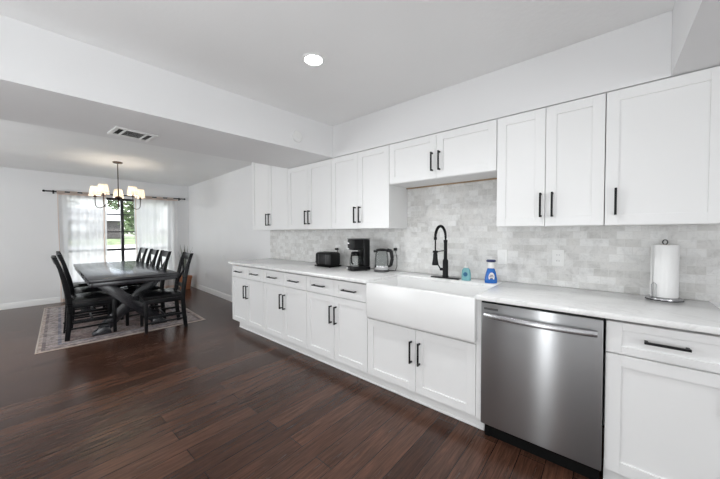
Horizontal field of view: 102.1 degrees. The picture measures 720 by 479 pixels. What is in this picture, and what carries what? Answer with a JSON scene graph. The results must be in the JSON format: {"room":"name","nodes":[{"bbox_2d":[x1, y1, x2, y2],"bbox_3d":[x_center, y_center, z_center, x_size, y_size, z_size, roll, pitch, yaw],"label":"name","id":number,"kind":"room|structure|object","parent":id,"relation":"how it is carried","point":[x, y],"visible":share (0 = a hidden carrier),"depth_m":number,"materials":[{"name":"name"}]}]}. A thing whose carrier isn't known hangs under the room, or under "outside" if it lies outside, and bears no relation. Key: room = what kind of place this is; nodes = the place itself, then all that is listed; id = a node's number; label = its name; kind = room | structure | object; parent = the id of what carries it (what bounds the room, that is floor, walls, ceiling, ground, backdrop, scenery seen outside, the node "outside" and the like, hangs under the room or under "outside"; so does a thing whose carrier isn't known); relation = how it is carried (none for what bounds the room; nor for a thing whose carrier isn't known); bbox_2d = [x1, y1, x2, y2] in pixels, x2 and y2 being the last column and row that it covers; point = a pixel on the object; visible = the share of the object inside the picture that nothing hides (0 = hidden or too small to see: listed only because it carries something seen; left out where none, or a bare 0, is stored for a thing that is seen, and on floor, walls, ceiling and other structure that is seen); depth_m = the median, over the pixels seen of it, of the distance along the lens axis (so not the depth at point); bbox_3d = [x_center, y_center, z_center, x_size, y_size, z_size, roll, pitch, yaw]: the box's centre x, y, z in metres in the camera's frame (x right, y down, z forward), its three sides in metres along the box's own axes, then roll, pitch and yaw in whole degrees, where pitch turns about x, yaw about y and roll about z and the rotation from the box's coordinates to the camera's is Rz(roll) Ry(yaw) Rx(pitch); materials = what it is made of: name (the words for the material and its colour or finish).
{"room":"kitchen","nodes":[
{"label":"kitchen","id":0,"kind":"room"},
{"bbox_2d":[0,167,189,303],"bbox_3d":[-5.917,-0.025,5.244,0.150,2.425,5.129,1,2,41],"label":"wall","id":1,"kind":"structure","parent":0,"point":[29,236],"depth_m":5.24,"materials":[{"name":"paint"}]},
{"bbox_2d":[0,297,60,309],"bbox_3d":[-5.856,1.137,5.213,0.016,0.105,5.112,1,2,41],"label":"baseboard","id":2,"kind":"structure","parent":1,"relation":"attached to","point":[4,306],"depth_m":5.18,"materials":[{"name":"paint"}]},
{"bbox_2d":[42,190,184,200],"bbox_3d":[-4.970,-0.919,6.125,0.118,0.099,2.327,1,2,41],"label":"curtain rod","id":3,"kind":"object","parent":1,"relation":"attached to","point":[52,191],"visible":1,"depth_m":5.60,"materials":[{"name":"black metal"}]},
{"bbox_2d":[57,191,106,301],"bbox_3d":[-5.362,0.123,5.660,0.076,2.081,0.704,1,2,41],"label":"curtain","id":4,"kind":"object","parent":3,"relation":"hanging from","point":[82,226],"visible":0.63,"depth_m":5.63,"materials":[{"name":"white fabric"}]},
{"bbox_2d":[133,196,179,288],"bbox_3d":[-4.577,0.087,6.579,0.076,2.102,0.845,1,2,41],"label":"curtain","id":5,"kind":"object","parent":3,"relation":"hanging from","point":[156,220],"visible":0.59,"depth_m":6.59,"materials":[{"name":"white fabric"}]},
{"bbox_2d":[106,198,134,260],"bbox_3d":[-5.046,-0.002,6.218,0.150,1.735,1.840,1,2,41],"label":"window","id":6,"kind":"structure","parent":1,"relation":"in","point":[121,214],"depth_m":6.19,"materials":[{"name":"black"}]},
{"bbox_2d":[107,236,134,244],"bbox_3d":[-46.150,0.049,48.520,46.800,0.820,90.000,1,2,41],"label":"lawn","id":7,"kind":"structure","parent":0,"point":[128,240],"depth_m":35.66,"materials":[{"name":"green plant"}]},
{"bbox_2d":[107,209,124,238],"bbox_3d":[-39.070,-2.036,35.826,9.200,4.000,15.200,1,2,41],"label":"house","id":8,"kind":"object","parent":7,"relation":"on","point":[112,220],"visible":0.06,"depth_m":38.04,"materials":[{"name":"brick"}]},
{"bbox_2d":[107,200,134,234],"bbox_3d":[-20.988,-4.227,27.714,5.467,10.049,5.557,1,2,41],"label":"tree","id":9,"kind":"object","parent":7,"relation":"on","point":[129,226],"visible":0.09,"depth_m":27.21,"materials":[{"name":"green plant"}]},
{"bbox_2d":[107,245,135,261],"bbox_3d":[-15.860,0.895,22.638,32.500,0.020,38.000,1,2,41],"label":"driveway","id":10,"kind":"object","parent":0,"point":[130,255],"visible":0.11,"depth_m":18.98,"materials":[{"name":"concrete"}]},
{"bbox_2d":[0,286,603,478],"bbox_3d":[-1.878,1.309,1.894,10.680,0.100,5.430,1,2,41],"label":"floor","id":11,"kind":"structure","parent":0,"point":[214,397],"depth_m":2.06,"materials":[{"name":"brown wood"}]},
{"bbox_2d":[35,301,205,353],"bbox_3d":[-3.881,1.192,4.689,2.744,0.006,1.704,1,2,44],"label":"area rug","id":12,"kind":"object","parent":11,"relation":"on","point":[51,337],"visible":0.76,"depth_m":3.95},
{"bbox_2d":[56,251,106,312],"bbox_3d":[-4.418,0.686,4.642,0.459,1.012,0.578,1,2,43],"label":"dining chair","id":13,"kind":"object","parent":12,"relation":"on","point":[75,284],"visible":0.14,"depth_m":4.52,"materials":[{"name":"black wood"}]},
{"bbox_2d":[56,253,107,327],"bbox_3d":[-3.955,0.695,4.200,0.459,1.012,0.578,1,2,43],"label":"dining chair","id":14,"kind":"object","parent":12,"relation":"on","point":[73,290],"visible":0.36,"depth_m":4.01,"materials":[{"name":"black wood"}]},
{"bbox_2d":[51,255,116,341],"bbox_3d":[-3.551,0.705,3.753,0.459,1.012,0.578,1,2,43],"label":"dining chair","id":15,"kind":"object","parent":12,"relation":"on","point":[98,297],"visible":0.95,"depth_m":3.65,"materials":[{"name":"black wood"}]},
{"bbox_2d":[73,260,178,336],"bbox_3d":[-3.732,0.815,4.532,2.600,0.755,0.900,1,2,43],"label":"dining table","id":16,"kind":"object","parent":12,"relation":"on","point":[105,276],"visible":0.83,"depth_m":3.90,"materials":[{"name":"grey wood"}]},
{"bbox_2d":[116,249,158,308],"bbox_3d":[-3.704,0.679,4.825,0.459,1.012,0.578,1,2,43],"label":"dining chair","id":17,"kind":"object","parent":12,"relation":"on","point":[154,252],"visible":0.18,"depth_m":4.82,"materials":[{"name":"black wood"}]},
{"bbox_2d":[136,248,147,262],"bbox_3d":[-4.217,0.669,5.271,0.459,1.012,0.578,1,2,43],"label":"dining chair","id":18,"kind":"object","parent":12,"relation":"on","point":[141,250],"visible":0.2,"depth_m":5.44,"materials":[{"name":"black wood"}]},
{"bbox_2d":[120,250,171,325],"bbox_3d":[-3.220,0.688,4.391,0.459,1.012,0.578,1,2,43],"label":"dining chair","id":19,"kind":"object","parent":12,"relation":"on","point":[129,289],"visible":0.44,"depth_m":4.35,"materials":[{"name":"black wood"}]},
{"bbox_2d":[139,252,192,334],"bbox_3d":[-2.683,0.701,4.052,0.578,1.012,0.459,-2,2,-43],"label":"dining chair","id":20,"kind":"object","parent":12,"relation":"on","point":[160,295],"visible":1,"depth_m":3.98,"materials":[{"name":"black wood"}]},
{"bbox_2d":[179,246,192,288],"bbox_3d":[-4.042,0.621,6.733,0.317,1.045,0.294,1,2,41],"label":"potted plant","id":21,"kind":"object","parent":11,"relation":"on","point":[189,278],"visible":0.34,"depth_m":6.70,"materials":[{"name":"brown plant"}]},
{"bbox_2d":[232,265,265,330],"bbox_3d":[-1.258,0.710,3.950,0.793,0.762,0.658,1,2,41],"label":"base cabinet","id":22,"kind":"object","parent":11,"relation":"on","point":[247,282],"visible":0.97,"depth_m":3.70,"materials":[{"name":"laminate"}]},
{"bbox_2d":[228,258,719,334],"bbox_3d":[0.076,0.337,2.800,4.377,0.030,0.660,1,2,41],"label":"countertop","id":23,"kind":"structure","parent":22,"relation":"on","point":[692,315],"depth_m":1.70,"materials":[{"name":"white stone"}]},
{"bbox_2d":[314,248,340,267],"bbox_3d":[-0.353,0.206,3.401,0.293,0.205,0.271,1,2,41],"label":"toaster","id":24,"kind":"object","parent":23,"relation":"on","point":[323,259],"visible":1,"depth_m":3.28,"materials":[{"name":"black plastic"}]},
{"bbox_2d":[346,238,369,270],"bbox_3d":[-0.025,0.154,3.008,0.216,0.327,0.157,-1,2,-27],"label":"coffee maker","id":25,"kind":"object","parent":23,"relation":"on","point":[362,245],"visible":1,"depth_m":2.97,"materials":[{"name":"black plastic"}]},
{"bbox_2d":[374,248,396,271],"bbox_3d":[0.254,0.203,2.910,0.239,0.232,0.156,0,1,6],"label":"electric kettle","id":26,"kind":"object","parent":23,"relation":"on","point":[379,267],"visible":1,"depth_m":2.87,"materials":[{"name":"grey plastic"}]},
{"bbox_2d":[366,276,491,341],"bbox_3d":[0.528,0.493,2.267,0.877,0.282,0.449,1,2,41],"label":"farmhouse sink","id":27,"kind":"object","parent":23,"relation":"in","point":[450,309],"visible":0.88,"depth_m":2.10,"materials":[{"name":"white ceramic"}]},
{"bbox_2d":[431,225,460,279],"bbox_3d":[0.664,0.105,2.398,0.250,0.451,0.244,1,2,41],"label":"faucet","id":28,"kind":"object","parent":23,"relation":"on","point":[444,269],"visible":1,"depth_m":2.45,"materials":[{"name":"black metal"}]},
{"bbox_2d":[461,262,470,280],"bbox_3d":[0.859,0.257,2.355,0.074,0.148,0.057,0,2,26],"label":"soap bottle","id":29,"kind":"object","parent":23,"relation":"on","point":[466,274],"visible":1,"depth_m":2.34,"materials":[{"name":"teal plastic"}]},
{"bbox_2d":[485,259,496,283],"bbox_3d":[1.003,0.243,2.229,0.090,0.180,0.063,0,2,16],"label":"spray bottle","id":30,"kind":"object","parent":23,"relation":"on","point":[490,276],"visible":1,"depth_m":2.21,"materials":[{"name":"blue plastic"}]},
{"bbox_2d":[645,239,683,301],"bbox_3d":[1.747,0.172,1.670,0.161,0.346,0.145,0,2,21],"label":"paper towel holder","id":31,"kind":"object","parent":23,"relation":"on","point":[651,297],"visible":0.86,"depth_m":1.64,"materials":[{"name":"grey metal"}]},
{"bbox_2d":[650,244,679,298],"bbox_3d":[1.746,0.179,1.671,0.117,0.298,0.114,1,2,41],"label":"paper towel roll","id":32,"kind":"object","parent":31,"relation":"on","point":[665,259],"visible":0.98,"depth_m":1.63,"materials":[{"name":"white paper"}]},
{"bbox_2d":[264,269,309,348],"bbox_3d":[-0.654,0.721,3.434,0.793,0.762,0.658,1,2,41],"label":"base cabinet","id":33,"kind":"object","parent":11,"relation":"on","point":[285,293],"visible":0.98,"depth_m":3.18,"materials":[{"name":"laminate"}]},
{"bbox_2d":[307,276,367,372],"bbox_3d":[-0.050,0.732,2.917,0.793,0.762,0.658,1,2,41],"label":"base cabinet","id":34,"kind":"object","parent":11,"relation":"on","point":[337,320],"visible":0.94,"depth_m":2.66,"materials":[{"name":"laminate"}]},
{"bbox_2d":[239,322,484,430],"bbox_3d":[-0.420,1.171,2.960,3.248,0.114,0.024,1,2,41],"label":"trim","id":35,"kind":"structure","parent":11,"relation":"on","point":[467,418],"depth_m":2.44,"materials":[{"name":"paint"}]},
{"bbox_2d":[368,300,482,419],"bbox_3d":[0.604,0.749,2.359,0.923,0.774,0.658,1,2,41],"label":"base cabinet","id":36,"kind":"object","parent":11,"relation":"on","point":[444,369],"visible":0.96,"depth_m":2.08,"materials":[{"name":"laminate"}]},
{"bbox_2d":[481,301,603,478],"bbox_3d":[1.160,0.811,1.845,0.583,0.876,0.674,1,2,41],"label":"dishwasher","id":37,"kind":"object","parent":11,"relation":"on","point":[542,369],"visible":0.91,"depth_m":1.60,"materials":[{"name":"grey metal"}]},
{"bbox_2d":[603,458,629,478],"bbox_3d":[1.433,1.205,1.376,0.436,0.114,0.024,1,2,41],"label":"trim","id":38,"kind":"structure","parent":11,"relation":"on","point":[607,474],"depth_m":1.50,"materials":[{"name":"paint"}]},
{"bbox_2d":[604,318,719,478],"bbox_3d":[1.573,0.761,1.530,0.433,0.762,0.658,1,2,41],"label":"base cabinet","id":39,"kind":"object","parent":11,"relation":"on","point":[662,411],"visible":0.93,"depth_m":1.32,"materials":[{"name":"laminate"}]},
{"bbox_2d":[0,0,674,186],"bbox_3d":[-1.887,-1.226,1.830,10.680,0.120,5.430,1,2,41],"label":"ceiling","id":40,"kind":"structure","parent":0,"point":[378,55],"depth_m":1.75,"materials":[{"name":"paint"}]},
{"bbox_2d":[89,161,145,209],"bbox_3d":[-3.843,-0.860,4.649,0.704,0.738,0.701,1,2,41],"label":"chandelier","id":41,"kind":"object","parent":40,"relation":"hanging from","point":[94,191],"visible":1,"depth_m":4.55,"materials":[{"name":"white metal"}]},
{"bbox_2d":[0,14,332,168],"bbox_3d":[-2.114,-0.998,1.834,0.853,0.331,4.998,1,2,44],"label":"ceiling beam","id":42,"kind":"structure","parent":40,"relation":"attached to","point":[48,78],"depth_m":2.00,"materials":[{"name":"paint"}]},
{"bbox_2d":[107,126,157,141],"bbox_3d":[-1.822,-0.842,2.338,0.238,0.009,0.273,1,2,37],"label":"air vent","id":43,"kind":"object","parent":42,"relation":"attached to","point":[118,131],"visible":1,"depth_m":2.32,"materials":[{"name":"white plastic"}]},
{"bbox_2d":[292,131,302,141],"bbox_3d":[-0.591,-0.981,2.767,0.027,0.106,0.106,1,2,44],"label":"smoke detector","id":44,"kind":"object","parent":42,"relation":"attached to","point":[297,136],"visible":1,"depth_m":2.75,"materials":[{"name":"white plastic"}]},
{"bbox_2d":[302,53,324,66],"bbox_3d":[-0.302,-1.167,1.896,0.152,0.009,0.152,1,2,41],"label":"recessed light","id":45,"kind":"object","parent":40,"relation":"in","point":[310,59],"visible":1,"depth_m":1.89,"materials":[{"name":"white plastic"}]},
{"bbox_2d":[333,11,671,157],"bbox_3d":[0.756,-1.023,2.413,2.474,0.331,0.320,1,2,41],"label":"soffit","id":46,"kind":"structure","parent":40,"relation":"attached to","point":[639,53],"depth_m":1.90,"materials":[{"name":"paint"}]},
{"bbox_2d":[670,0,719,77],"bbox_3d":[0.624,-0.949,-0.506,1.120,0.331,4.932,1,2,41],"label":"ceiling beam","id":47,"kind":"structure","parent":40,"relation":"attached to","point":[695,23],"depth_m":1.26,"materials":[{"name":"paint"}]},
{"bbox_2d":[188,165,719,425],"bbox_3d":[-0.250,-0.007,3.771,10.680,2.425,0.406,1,2,41],"label":"wall","id":48,"kind":"structure","parent":0,"point":[603,258],"depth_m":2.50,"materials":[{"name":"stone"}]},
{"bbox_2d":[191,282,231,301],"bbox_3d":[-2.778,1.110,5.827,3.868,0.105,0.016,1,2,43],"label":"baseboard","id":49,"kind":"structure","parent":48,"relation":"attached to","point":[203,288],"depth_m":6.12,"materials":[{"name":"paint"}]},
{"bbox_2d":[252,163,289,229],"bbox_3d":[-1.138,-0.664,4.014,0.855,1.065,0.348,1,2,41],"label":"upper cabinet","id":50,"kind":"object","parent":48,"relation":"attached to","point":[269,183],"visible":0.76,"depth_m":3.89,"materials":[{"name":"laminate"}]},
{"bbox_2d":[288,159,331,229],"bbox_3d":[-0.514,-0.498,3.485,0.780,0.756,0.348,1,2,41],"label":"upper cabinet","id":51,"kind":"object","parent":48,"relation":"attached to","point":[309,185],"visible":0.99,"depth_m":3.35,"materials":[{"name":"laminate"}]},
{"bbox_2d":[331,145,406,228],"bbox_3d":[0.069,-0.487,2.987,0.748,0.756,0.348,1,2,41],"label":"upper cabinet","id":52,"kind":"object","parent":48,"relation":"attached to","point":[363,197],"visible":0.99,"depth_m":2.83,"materials":[{"name":"laminate"}]},
{"bbox_2d":[393,243,399,254],"bbox_3d":[0.371,0.098,2.968,0.072,0.117,0.009,1,2,41],"label":"wall outlet","id":53,"kind":"object","parent":48,"relation":"attached to","point":[395,245],"visible":0.88,"depth_m":2.96,"materials":[{"name":"white plastic"}]},
{"bbox_2d":[389,119,496,188],"bbox_3d":[0.701,-0.669,2.442,0.913,0.370,0.348,1,2,41],"label":"upper cabinet","id":54,"kind":"object","parent":48,"relation":"attached to","point":[467,154],"visible":0.98,"depth_m":2.31,"materials":[{"name":"laminate"}]},
{"bbox_2d":[498,249,507,263],"bbox_3d":[1.134,0.137,2.317,0.072,0.117,0.009,1,2,41],"label":"wall switch","id":55,"kind":"object","parent":48,"relation":"attached to","point":[502,253],"visible":1,"depth_m":2.31,"materials":[{"name":"white plastic"}]},
{"bbox_2d":[497,93,605,226],"bbox_3d":[1.271,-0.466,1.960,0.582,0.756,0.348,1,2,41],"label":"upper cabinet","id":56,"kind":"object","parent":48,"relation":"attached to","point":[551,160],"visible":0.99,"depth_m":1.82,"materials":[{"name":"laminate"}]},
{"bbox_2d":[552,250,563,265],"bbox_3d":[1.413,0.132,2.078,0.072,0.117,0.009,1,2,41],"label":"wall outlet","id":57,"kind":"object","parent":48,"relation":"attached to","point":[557,255],"visible":1,"depth_m":2.08,"materials":[{"name":"white plastic"}]},
{"bbox_2d":[604,66,719,225],"bbox_3d":[1.663,-0.459,1.625,0.446,0.756,0.348,1,2,41],"label":"upper cabinet","id":58,"kind":"object","parent":48,"relation":"attached to","point":[662,162],"visible":1,"depth_m":1.52,"materials":[{"name":"laminate"}]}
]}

